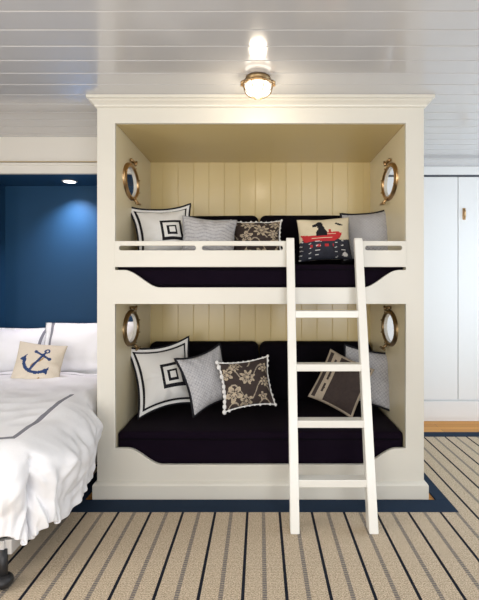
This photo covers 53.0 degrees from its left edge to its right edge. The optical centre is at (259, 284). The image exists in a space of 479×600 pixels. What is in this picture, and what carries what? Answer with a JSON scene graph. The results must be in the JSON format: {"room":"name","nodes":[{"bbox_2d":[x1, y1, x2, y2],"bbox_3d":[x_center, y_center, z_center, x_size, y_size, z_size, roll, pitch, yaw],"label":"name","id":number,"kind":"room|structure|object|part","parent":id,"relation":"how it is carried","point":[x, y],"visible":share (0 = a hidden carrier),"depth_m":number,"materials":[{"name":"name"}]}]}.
{"room":"bedroom","nodes":[
{"label":"bedroom","id":0,"kind":"room"},
{"bbox_2d":[0,184,4,327],"bbox_3d":[-2.440,0.237,4.325,0.040,2.396,0.470,0,0,0],"label":"wall","id":1,"kind":"structure","parent":0,"point":[2,187],"depth_m":4.51,"materials":[{"name":"blue paint"}]},
{"bbox_2d":[0,137,96,160],"bbox_3d":[-2.100,0.090,4.090,2.200,2.690,0.040,0,0,0],"label":"wall","id":2,"kind":"structure","parent":0,"point":[11,148],"depth_m":4.07,"materials":[{"name":"paint"}]},
{"bbox_2d":[0,161,96,161],"bbox_3d":[-1.715,-1.044,4.057,1.410,0.010,0.026,0,0,0],"label":"trim","id":3,"kind":"structure","parent":2,"relation":"attached to","point":[0,161],"depth_m":4.04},
{"bbox_2d":[0,162,131,174],"bbox_3d":[-1.715,-0.990,4.065,1.410,0.097,0.050,0,0,0],"label":"trim","id":4,"kind":"structure","parent":2,"relation":"attached to","point":[6,168],"depth_m":4.05,"materials":[{"name":"paint"}]},
{"bbox_2d":[0,175,133,185],"bbox_3d":[-1.730,-0.966,4.325,1.460,0.050,0.470,0,0,0],"label":"ceiling","id":5,"kind":"structure","parent":0,"point":[6,180],"depth_m":4.32,"materials":[{"name":"blue paint"}]},
{"bbox_2d":[62,180,76,182],"bbox_3d":[-1.725,-0.935,4.350,0.132,0.009,0.132,0,0,0],"label":"recessed light","id":6,"kind":"object","parent":5,"relation":"in","point":[65,181],"visible":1,"depth_m":4.33,"materials":[{"name":"paint"}]},
{"bbox_2d":[5,186,133,327],"bbox_3d":[-1.730,0.185,4.600,1.480,2.500,0.080,0,0,0],"label":"wall","id":7,"kind":"structure","parent":0,"point":[51,231],"depth_m":4.56,"materials":[{"name":"blue paint"}]},
{"bbox_2d":[0,0,478,165],"bbox_3d":[0.100,-1.264,1.285,6.800,0.018,7.830,0,0,0],"label":"ceiling","id":8,"kind":"structure","parent":0,"point":[54,53],"depth_m":2.59,"materials":[{"name":"paint"}]},
{"bbox_2d":[241,72,274,99],"bbox_3d":[-0.012,-1.190,2.900,0.196,0.129,0.196,0,0,24],"label":"ceiling light","id":9,"kind":"object","parent":8,"relation":"attached to","point":[257,85],"visible":1,"depth_m":2.85,"materials":[{"name":"white glass"}]},
{"bbox_3d":[-0.012,-1.181,2.900,0.158,0.072,0.158,0,0,0],"label":"lamp shade","id":10,"kind":"part","parent":9,"relation":"part of","materials":[{"name":"white glass"}]},
{"bbox_2d":[86,421,478,499],"bbox_3d":[0.100,1.475,1.350,6.800,0.080,7.900,0,0,0],"label":"floor","id":11,"kind":"structure","parent":0,"point":[429,426],"depth_m":4.87,"materials":[{"name":"brown wood"}]},
{"bbox_2d":[0,432,478,599],"bbox_3d":[0.050,1.428,1.320,6.100,0.014,6.640,0,0,0],"label":"striped rug","id":12,"kind":"object","parent":11,"relation":"on","point":[104,549],"visible":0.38,"depth_m":2.59,"materials":[{"name":"beige carpet"}]},
{"bbox_2d":[0,453,96,589],"bbox_3d":[-1.765,1.308,3.360,1.210,0.225,2.320,0,0,0],"label":"bed","id":13,"kind":"object","parent":12,"relation":"on","point":[8,545],"visible":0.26,"depth_m":2.24,"materials":[{"name":"black metal"}]},
{"bbox_3d":[-1.768,1.230,2.256,1.145,0.070,0.035,0,0,0],"label":"foot rail","id":14,"kind":"part","parent":13,"relation":"part of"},
{"bbox_3d":[-1.205,1.327,2.250,0.090,0.185,0.101,0,0,0],"label":"leg","id":15,"kind":"part","parent":13,"relation":"part of","materials":[{"name":"black metal"}]},
{"bbox_3d":[-1.183,1.230,3.385,0.035,0.070,2.270,0,0,0],"label":"rail","id":16,"kind":"part","parent":13,"relation":"part of","materials":[{"name":"white fabric"}]},
{"bbox_2d":[0,371,102,545],"bbox_3d":[-1.657,0.981,3.096,1.421,0.535,1.868,0,0,0],"label":"duvet","id":17,"kind":"object","parent":13,"relation":"on","point":[51,429],"visible":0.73,"depth_m":2.56,"materials":[{"name":"white fabric"}]},
{"bbox_2d":[11,341,67,378],"bbox_3d":[-1.749,0.623,3.793,0.402,0.351,0.183,0,0,-7],"label":"throw pillow","id":18,"kind":"object","parent":17,"relation":"on","point":[33,361],"visible":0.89,"depth_m":3.76,"materials":[{"name":"fabric"}]},
{"bbox_3d":[-1.775,1.002,3.445,1.170,0.375,2.150,0,0,0],"label":"mattress","id":19,"kind":"object","parent":13,"relation":"on","visible":0},
{"bbox_2d":[0,328,45,372],"bbox_3d":[-2.251,0.588,4.267,0.740,0.428,0.245,0,0,2],"label":"bed pillow","id":20,"kind":"object","parent":19,"relation":"on","point":[10,338],"visible":0.56,"depth_m":4.23,"materials":[{"name":"white fabric"}]},
{"bbox_2d":[44,322,133,373],"bbox_3d":[-1.476,0.548,4.162,0.839,0.453,0.259,0,0,-3],"label":"bed pillow","id":21,"kind":"object","parent":19,"relation":"on","point":[80,356],"visible":0.47,"depth_m":4.10,"materials":[{"name":"white fabric"}]},
{"bbox_2d":[286,238,378,533],"bbox_3d":[0.425,0.554,2.969,0.502,1.732,0.472,0,0,0],"label":"ladder","id":22,"kind":"object","parent":12,"relation":"on","point":[368,480],"visible":1,"depth_m":2.93,"materials":[{"name":"paint"}]},
{"bbox_2d":[86,94,434,499],"bbox_3d":[0.004,0.091,3.721,2.295,2.688,1.138,0,0,0],"label":"bunk bed","id":23,"kind":"object","parent":11,"relation":"on","point":[218,154],"visible":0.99,"depth_m":3.23,"materials":[{"name":"beige paint"}]},
{"bbox_3d":[-0.983,0.100,3.770,0.020,2.670,1.040,0,0,0],"label":"panel","id":24,"kind":"part","parent":23,"relation":"part of","materials":[{"name":"beige paint"}]},
{"bbox_3d":[-0.380,-0.208,3.228,1.190,0.174,0.026,0,0,0],"label":"guard rail","id":25,"kind":"part","parent":23,"relation":"part of","materials":[{"name":"beige paint"}]},
{"bbox_3d":[0.003,0.110,4.266,2.008,2.550,0.012,0,0,0],"label":"panel","id":26,"kind":"part","parent":23,"relation":"part of","materials":[{"name":"beige paint"}]},
{"bbox_2d":[118,400,402,462],"bbox_3d":[0.003,1.117,3.755,1.948,0.240,0.995,0,0,0],"label":"mattress","id":27,"kind":"object","parent":23,"relation":"on","point":[170,434],"visible":0.62,"depth_m":3.27,"materials":[{"name":"fabric"}]},
{"bbox_2d":[131,336,189,419],"bbox_3d":[-0.731,0.697,3.677,0.566,0.584,0.215,0,0,-27],"label":"throw pillow","id":28,"kind":"object","parent":27,"relation":"on","point":[160,382],"visible":0.86,"depth_m":3.61,"materials":[{"name":"white fabric"}]},
{"bbox_2d":[174,343,223,417],"bbox_3d":[-0.387,0.692,3.536,0.490,0.501,0.188,0,0,-40],"label":"throw pillow","id":29,"kind":"object","parent":27,"relation":"on","point":[200,373],"visible":0.77,"depth_m":3.46,"materials":[{"name":"grey fabric"}]},
{"bbox_2d":[150,341,258,362],"bbox_3d":[-0.482,0.742,4.175,0.941,0.505,0.152,0,0,0],"label":"cushion","id":30,"kind":"object","parent":27,"relation":"on","point":[232,351],"visible":0.25,"depth_m":4.10,"materials":[{"name":"black fabric"}]},
{"bbox_2d":[215,354,276,414],"bbox_3d":[-0.099,0.720,3.495,0.434,0.398,0.172,0,0,-16],"label":"throw pillow","id":31,"kind":"object","parent":27,"relation":"on","point":[245,383],"visible":1,"depth_m":3.45,"materials":[{"name":"brown fabric"}]},
{"bbox_2d":[260,341,287,399],"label":"cushion","id":32,"kind":"object","parent":27,"relation":"on","point":[276,350],"depth_m":4.10,"materials":[{"name":"black fabric"}]},
{"bbox_2d":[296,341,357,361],"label":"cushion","id":33,"kind":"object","parent":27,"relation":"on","point":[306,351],"depth_m":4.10,"materials":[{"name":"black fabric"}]},
{"bbox_2d":[308,349,374,416],"bbox_3d":[0.603,0.731,3.577,0.478,0.491,0.168,0,0,20],"label":"throw pillow","id":34,"kind":"object","parent":27,"relation":"on","point":[340,390],"visible":0.77,"depth_m":3.53,"materials":[{"name":"brown fabric"}]},
{"bbox_2d":[344,344,389,410],"bbox_3d":[0.841,0.717,3.739,0.493,0.492,0.172,0,0,20],"label":"throw pillow","id":35,"kind":"object","parent":27,"relation":"on","point":[379,381],"visible":0.4,"depth_m":3.66,"materials":[{"name":"grey fabric"}]},
{"bbox_2d":[118,265,402,286],"bbox_3d":[0.003,-0.022,3.755,1.948,0.239,0.994,0,0,0],"label":"mattress","id":36,"kind":"object","parent":23,"relation":"on","point":[305,275],"visible":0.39,"depth_m":3.27,"materials":[{"name":"fabric"}]},
{"bbox_2d":[131,203,190,249],"bbox_3d":[-0.726,-0.394,3.655,0.536,0.516,0.202,0,0,-24],"label":"throw pillow","id":37,"kind":"object","parent":36,"relation":"on","point":[150,224],"visible":0.56,"depth_m":3.60,"materials":[{"name":"white fabric"}]},
{"bbox_2d":[181,215,236,249],"bbox_3d":[-0.384,-0.336,3.578,0.442,0.378,0.195,0,0,-8],"label":"throw pillow","id":38,"kind":"object","parent":36,"relation":"on","point":[194,229],"visible":0.66,"depth_m":3.54,"materials":[{"name":"grey fabric"}]},
{"bbox_2d":[190,216,258,221],"bbox_3d":[-0.482,-0.373,4.173,0.941,0.457,0.153,0,0,0],"label":"cushion","id":39,"kind":"object","parent":36,"relation":"on","point":[238,218],"visible":0.08,"depth_m":4.11,"materials":[{"name":"black fabric"}]},
{"bbox_2d":[234,219,282,249],"bbox_3d":[-0.029,-0.336,3.715,0.421,0.368,0.190,0,0,-2],"label":"throw pillow","id":40,"kind":"object","parent":36,"relation":"on","point":[244,231],"visible":0.5,"depth_m":3.69,"materials":[{"name":"brown fabric"}]},
{"bbox_2d":[260,215,353,264],"bbox_3d":[0.477,-0.373,4.174,0.963,0.458,0.152,0,0,0],"label":"cushion","id":41,"kind":"object","parent":36,"relation":"on","point":[289,227],"visible":0.16,"depth_m":4.10,"materials":[{"name":"black fabric"}]},
{"bbox_2d":[297,217,352,262],"bbox_3d":[0.482,-0.342,3.618,0.417,0.350,0.171,0,0,5],"label":"throw pillow","id":42,"kind":"object","parent":36,"relation":"on","point":[328,239],"visible":1,"depth_m":3.57,"materials":[{"name":"multicoloured fabric"}]},
{"bbox_2d":[339,210,387,263],"bbox_3d":[0.846,-0.391,3.777,0.461,0.444,0.180,0,0,22],"label":"throw pillow","id":43,"kind":"object","parent":36,"relation":"on","point":[372,226],"visible":0.62,"depth_m":3.73,"materials":[{"name":"grey fabric"}]},
{"bbox_3d":[0.004,-1.220,3.336,2.295,0.066,0.368,0,0,0],"label":"crown moulding","id":44,"kind":"part","parent":23,"relation":"part of","materials":[{"name":"beige paint"}]},
{"bbox_3d":[0.004,1.375,3.356,2.238,0.117,0.328,0,0,0],"label":"baseboard moulding","id":45,"kind":"part","parent":23,"relation":"part of","materials":[{"name":"beige paint"}]},
{"bbox_3d":[0.809,-0.208,3.228,0.344,0.174,0.026,0,0,0],"label":"guard rail","id":46,"kind":"part","parent":23,"relation":"part of","materials":[{"name":"beige paint"}]},
{"bbox_3d":[0.989,0.100,3.770,0.020,2.670,1.040,0,0,0],"label":"panel","id":47,"kind":"part","parent":23,"relation":"part of","materials":[{"name":"beige paint"}]},
{"bbox_2d":[387,166,478,420],"bbox_3d":[2.245,0.091,5.271,2.290,2.688,0.489,0,0,0],"label":"tall cabinet","id":48,"kind":"object","parent":11,"relation":"on","point":[451,193],"visible":0.56,"depth_m":5.07,"materials":[{"name":"paint"}]},
{"bbox_3d":[1.603,0.034,5.075,0.966,2.348,0.020,0,0,0],"label":"door","id":49,"kind":"part","parent":48,"relation":"part of","materials":[{"name":"paint"}]},
{"bbox_3d":[2.245,-1.209,5.290,2.290,0.088,0.450,0,0,0],"label":"cornice","id":50,"kind":"part","parent":48,"relation":"part of","materials":[{"name":"paint"}]},
{"bbox_3d":[2.153,-0.749,5.046,0.032,0.124,0.040,0,0,0],"label":"handle","id":51,"kind":"part","parent":48,"relation":"part of","materials":[{"name":"gold metal"}]},
{"bbox_3d":[2.577,0.034,5.075,0.966,2.348,0.020,0,0,0],"label":"door","id":52,"kind":"part","parent":48,"relation":"part of","materials":[{"name":"paint"}]}
]}

